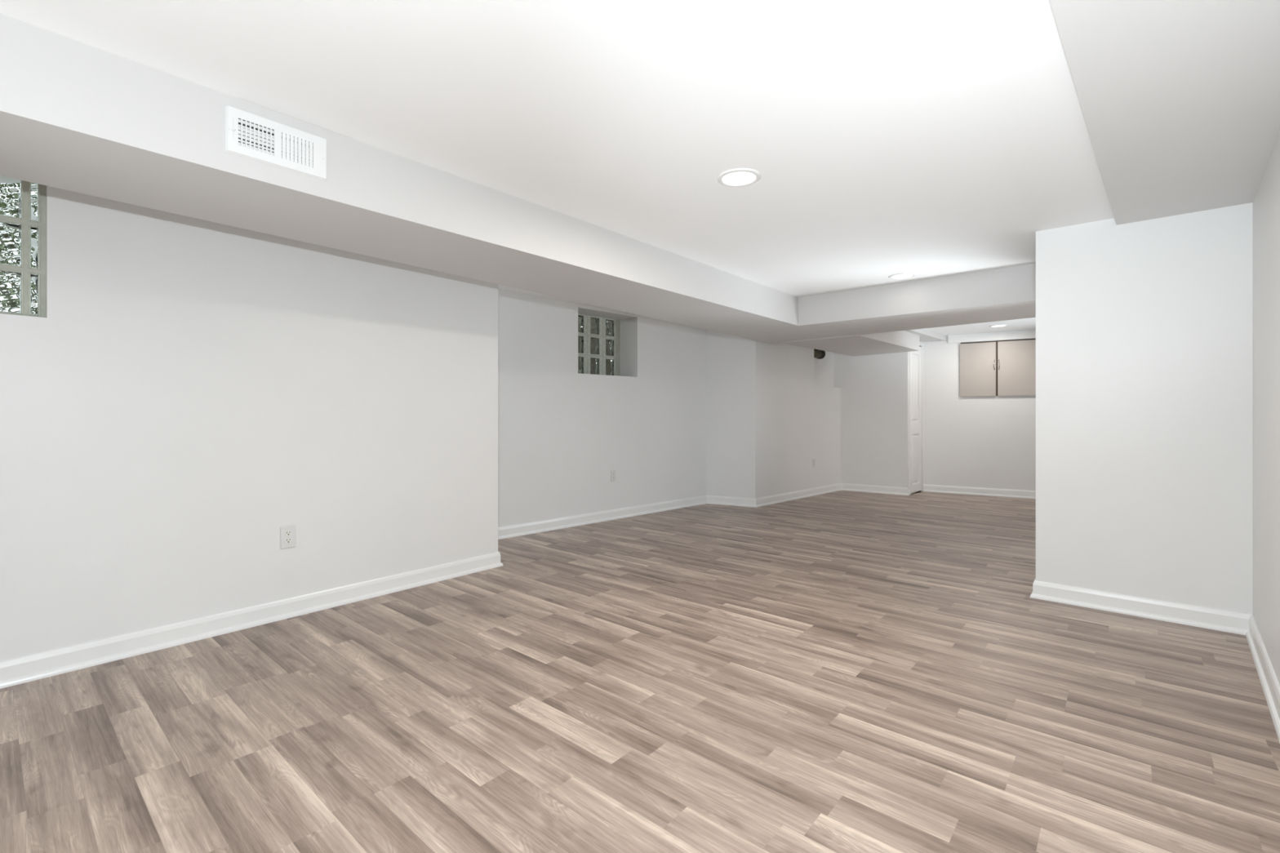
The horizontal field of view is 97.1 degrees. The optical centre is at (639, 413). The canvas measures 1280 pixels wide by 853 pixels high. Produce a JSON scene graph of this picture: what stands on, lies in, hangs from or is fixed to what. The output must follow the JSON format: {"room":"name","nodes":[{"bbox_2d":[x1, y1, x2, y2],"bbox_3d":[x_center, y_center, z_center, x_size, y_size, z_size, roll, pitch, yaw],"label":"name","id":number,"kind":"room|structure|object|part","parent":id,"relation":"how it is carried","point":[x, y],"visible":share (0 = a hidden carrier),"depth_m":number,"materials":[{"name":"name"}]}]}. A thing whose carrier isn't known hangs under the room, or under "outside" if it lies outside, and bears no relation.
{"room":"finished basement","nodes":[
{"label":"finished basement","id":0,"kind":"room"},
{"bbox_2d":[0,186,497,662],"bbox_3d":[-2.654,-0.030,2.321,0.360,2.200,4.669,0,0,41],"label":"wall","id":1,"kind":"structure","parent":0,"point":[188,392],"depth_m":2.76,"materials":[{"name":"white paint"}]},
{"bbox_2d":[0,175,46,317],"bbox_3d":[-2.781,-0.696,2.007,0.085,0.608,0.927,0,0,41],"label":"window","id":2,"kind":"structure","parent":1,"relation":"in","point":[23,204],"depth_m":2.28,"materials":[{"name":"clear glass"}]},
{"bbox_2d":[0,551,502,688],"bbox_3d":[-2.499,1.021,2.205,0.025,0.098,4.694,0,0,41],"label":"baseboard","id":3,"kind":"structure","parent":1,"relation":"attached to","point":[13,672],"depth_m":2.73,"materials":[{"name":"white paint"}]},
{"bbox_2d":[280,524,295,549],"bbox_3d":[-1.850,0.648,2.974,0.009,0.118,0.071,0,0,41],"label":"wall outlet","id":4,"kind":"object","parent":1,"relation":"attached to","point":[287,532],"visible":1,"depth_m":2.97,"materials":[{"name":"white plastic"}]},
{"bbox_2d":[284,537,291,543],"bbox_3d":[-1.849,0.667,2.973,0.004,0.028,0.029,0,0,41],"label":"receptacle","id":5,"kind":"object","parent":4,"relation":"attached to","point":[287,540],"depth_m":2.97,"materials":[{"name":"beige plastic"}]},
{"bbox_2d":[284,530,291,536],"bbox_3d":[-1.849,0.628,2.973,0.004,0.028,0.029,0,0,41],"label":"receptacle","id":6,"kind":"object","parent":4,"relation":"attached to","point":[287,533],"depth_m":2.97,"materials":[{"name":"beige plastic"}]},
{"bbox_2d":[0,0,1114,335],"bbox_3d":[1.500,-1.135,3.324,6.850,0.150,12.000,0,0,41],"label":"ceiling","id":7,"kind":"structure","parent":0,"point":[926,139],"depth_m":1.93,"materials":[{"name":"white paint"}]},
{"bbox_2d":[0,13,1035,356],"bbox_3d":[1.440,-0.927,2.440,5.190,0.266,10.180,0,0,41],"label":"beam","id":8,"kind":"structure","parent":7,"relation":"attached to","point":[76,116],"depth_m":2.39,"materials":[{"name":"white paint"}]},
{"bbox_2d":[225,105,326,181],"bbox_3d":[-1.262,-0.944,1.982,0.023,0.155,0.312,0,0,41],"label":"ceiling vent","id":9,"kind":"object","parent":8,"relation":"in","point":[249,135],"visible":1,"depth_m":1.97,"materials":[{"name":"white metal"}]},
{"bbox_2d":[716,168,760,186],"bbox_3d":[0.444,-1.056,2.538,0.195,0.007,0.195,0,0,41],"label":"recessed light","id":10,"kind":"object","parent":7,"relation":"in","point":[737,177],"visible":1,"depth_m":2.53,"materials":[{"name":"white paint"}]},
{"bbox_2d":[888,272,916,279],"bbox_3d":[2.017,-1.056,4.350,0.195,0.007,0.195,0,0,41],"label":"recessed light","id":11,"kind":"object","parent":7,"relation":"in","point":[904,275],"visible":1,"depth_m":4.34,"materials":[{"name":"white"}]},
{"bbox_2d":[989,324,1008,327],"bbox_3d":[4.315,-1.056,6.804,0.195,0.007,0.195,0,0,41],"label":"recessed light","id":12,"kind":"object","parent":7,"relation":"in","point":[999,325],"visible":1,"depth_m":6.80,"materials":[{"name":"white"}]},
{"bbox_2d":[1049,0,1279,225],"bbox_3d":[1.226,-1.040,0.069,2.428,0.040,6.300,0,0,41],"label":"ceiling soffit","id":13,"kind":"structure","parent":7,"relation":"attached to","point":[1180,100],"depth_m":1.81,"materials":[{"name":"white paint"}]},
{"bbox_2d":[497,289,706,527],"bbox_3d":[-0.519,-0.030,5.747,3.292,2.200,0.360,0,0,-44],"label":"wall","id":14,"kind":"structure","parent":0,"point":[562,431],"depth_m":5.52,"materials":[{"name":"white paint"}]},
{"bbox_2d":[577,313,620,376],"bbox_3d":[-0.526,-0.709,5.923,0.787,0.643,0.085,0,0,-44],"label":"window","id":15,"kind":"structure","parent":14,"relation":"in","point":[598,337],"depth_m":5.96,"materials":[{"name":"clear glass"}]},
{"bbox_2d":[497,495,706,539],"bbox_3d":[-0.385,1.021,5.608,3.292,0.098,0.025,0,0,-44],"label":"baseboard","id":16,"kind":"structure","parent":14,"relation":"attached to","point":[508,531],"depth_m":5.54,"materials":[{"name":"white paint"}]},
{"bbox_2d":[610,470,616,481],"bbox_3d":[-0.270,0.630,5.730,0.071,0.118,0.009,0,0,-44],"label":"wall outlet","id":17,"kind":"object","parent":14,"relation":"attached to","point":[613,473],"visible":1,"depth_m":5.73,"materials":[{"name":"white plastic"}]},
{"bbox_2d":[0,490,1279,852],"bbox_3d":[1.360,1.070,3.430,7.000,0.001,11.928,0,0,41],"label":"floor","id":18,"kind":"structure","parent":0,"point":[839,671],"depth_m":2.00,"materials":[{"name":"beige laminate"}]},
{"bbox_2d":[706,329,755,498],"bbox_3d":[1.026,-0.030,6.842,0.851,2.200,0.360,0,0,27],"label":"wall pier","id":19,"kind":"object","parent":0,"point":[731,360],"visible":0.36,"depth_m":6.62,"materials":[{"name":"white paint"}]},
{"bbox_2d":[706,494,756,507],"bbox_3d":[1.062,1.021,6.609,0.614,0.098,0.025,0,0,27],"label":"baseboard","id":20,"kind":"object","parent":19,"relation":"attached to","point":[714,500],"visible":1,"depth_m":6.60,"materials":[{"name":"white paint"}]},
{"bbox_2d":[755,340,840,497],"bbox_3d":[2.055,-0.030,7.450,2.383,2.200,0.360,0,0,-44],"label":"wall","id":21,"kind":"structure","parent":0,"point":[798,404],"depth_m":7.10,"materials":[{"name":"white paint"}]},
{"bbox_2d":[755,483,841,506],"bbox_3d":[2.073,1.021,7.199,2.096,0.098,0.025,0,0,-44],"label":"baseboard","id":22,"kind":"structure","parent":21,"relation":"attached to","point":[771,500],"depth_m":7.09,"materials":[{"name":"white paint"}]},
{"bbox_2d":[812,458,815,467],"bbox_3d":[2.279,0.646,7.410,0.071,0.118,0.009,0,0,-44],"label":"wall outlet","id":23,"kind":"object","parent":21,"relation":"attached to","point":[813,460],"visible":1,"depth_m":7.40,"materials":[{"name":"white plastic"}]},
{"bbox_2d":[813,348,825,359],"bbox_3d":[2.351,-0.808,7.573,0.305,0.132,0.132,0,0,-44],"label":"pipe","id":24,"kind":"object","parent":21,"relation":"attached to","point":[818,353],"visible":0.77,"depth_m":7.55,"materials":[{"name":"black metal"}]},
{"bbox_2d":[833,351,907,487],"bbox_3d":[3.192,-0.030,7.886,1.067,2.200,0.360,0,0,36],"label":"wall","id":25,"kind":"structure","parent":0,"point":[874,388],"depth_m":7.67,"materials":[{"name":"white paint"}]},
{"bbox_2d":[840,483,909,495],"bbox_3d":[3.167,1.021,7.666,0.888,0.098,0.025,0,0,36],"label":"baseboard","id":26,"kind":"structure","parent":25,"relation":"attached to","point":[845,486],"depth_m":7.65,"materials":[{"name":"white paint"}]},
{"bbox_2d":[907,341,923,494],"bbox_3d":[3.788,-0.030,7.796,0.216,2.200,0.895,0,0,23],"label":"wall","id":27,"kind":"structure","parent":0,"point":[921,344],"depth_m":7.74,"materials":[{"name":"white paint"}]},
{"bbox_2d":[909,346,921,494],"bbox_3d":[3.696,0.071,7.609,0.421,1.998,0.042,0,0,-44],"label":"door","id":28,"kind":"structure","parent":27,"relation":"in","point":[915,361],"depth_m":7.62,"materials":[{"name":"white paint"}]},
{"bbox_2d":[905,328,946,342],"bbox_3d":[2.737,-1.022,7.059,1.187,0.075,2.806,0,0,44],"label":"ceiling","id":29,"kind":"structure","parent":0,"point":[925,335],"depth_m":7.29,"materials":[{"name":"white paint"}]},
{"bbox_2d":[923,335,1035,490],"bbox_3d":[5.676,-0.030,6.881,4.534,2.200,0.360,0,0,33],"label":"wall","id":30,"kind":"structure","parent":0,"point":[984,442],"depth_m":7.50,"materials":[{"name":"white paint"}]},
{"bbox_2d":[923,484,1035,498],"bbox_3d":[5.692,1.021,6.643,4.253,0.098,0.025,0,0,33],"label":"baseboard","id":31,"kind":"structure","parent":30,"relation":"attached to","point":[929,488],"depth_m":7.42,"materials":[{"name":"white paint"}]},
{"bbox_2d":[947,328,1035,343],"bbox_3d":[5.713,-1.005,6.631,3.699,0.110,0.024,0,0,33],"label":"trim","id":32,"kind":"structure","parent":30,"relation":"attached to","point":[1023,334],"depth_m":7.34,"materials":[{"name":"white paint"}]},
{"bbox_2d":[960,338,1035,396],"bbox_3d":[4.613,-0.587,7.311,0.835,0.718,0.057,0,0,33],"label":"upper cabinet","id":33,"kind":"object","parent":30,"relation":"attached to","point":[997,367],"visible":0.95,"depth_m":7.31,"materials":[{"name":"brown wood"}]},
{"bbox_3d":[4.439,-0.579,7.436,0.407,0.702,0.020,0,0,33],"label":"door","id":34,"kind":"part","parent":33,"relation":"part of","materials":[{"name":"beige paint"}]},
{"bbox_3d":[4.800,-0.579,7.207,0.408,0.702,0.020,0,0,32],"label":"door","id":35,"kind":"part","parent":33,"relation":"part of","materials":[{"name":"beige paint"}]},
{"bbox_2d":[1035,202,1252,614],"bbox_3d":[3.544,-0.030,2.823,2.495,2.200,0.900,0,0,41],"label":"wall pillar","id":36,"kind":"structure","parent":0,"point":[1144,329],"depth_m":2.97,"materials":[{"name":"white paint"}]},
{"bbox_2d":[1030,580,1251,635],"bbox_3d":[2.614,1.021,3.011,0.888,0.098,0.025,0,0,41],"label":"baseboard","id":37,"kind":"structure","parent":36,"relation":"attached to","point":[1232,622],"depth_m":2.97,"materials":[{"name":"white paint"}]},
{"bbox_2d":[1252,128,1279,684],"bbox_3d":[2.158,-0.030,1.773,0.155,2.200,2.511,0,0,43],"label":"wall","id":38,"kind":"structure","parent":0,"point":[1266,202],"depth_m":2.29,"materials":[{"name":"white paint"}]},
{"bbox_2d":[1245,614,1279,742],"bbox_3d":[2.090,1.021,1.832,0.025,0.098,2.503,0,0,43],"label":"baseboard","id":39,"kind":"structure","parent":38,"relation":"attached to","point":[1270,686],"depth_m":2.22,"materials":[{"name":"white paint"}]}
]}

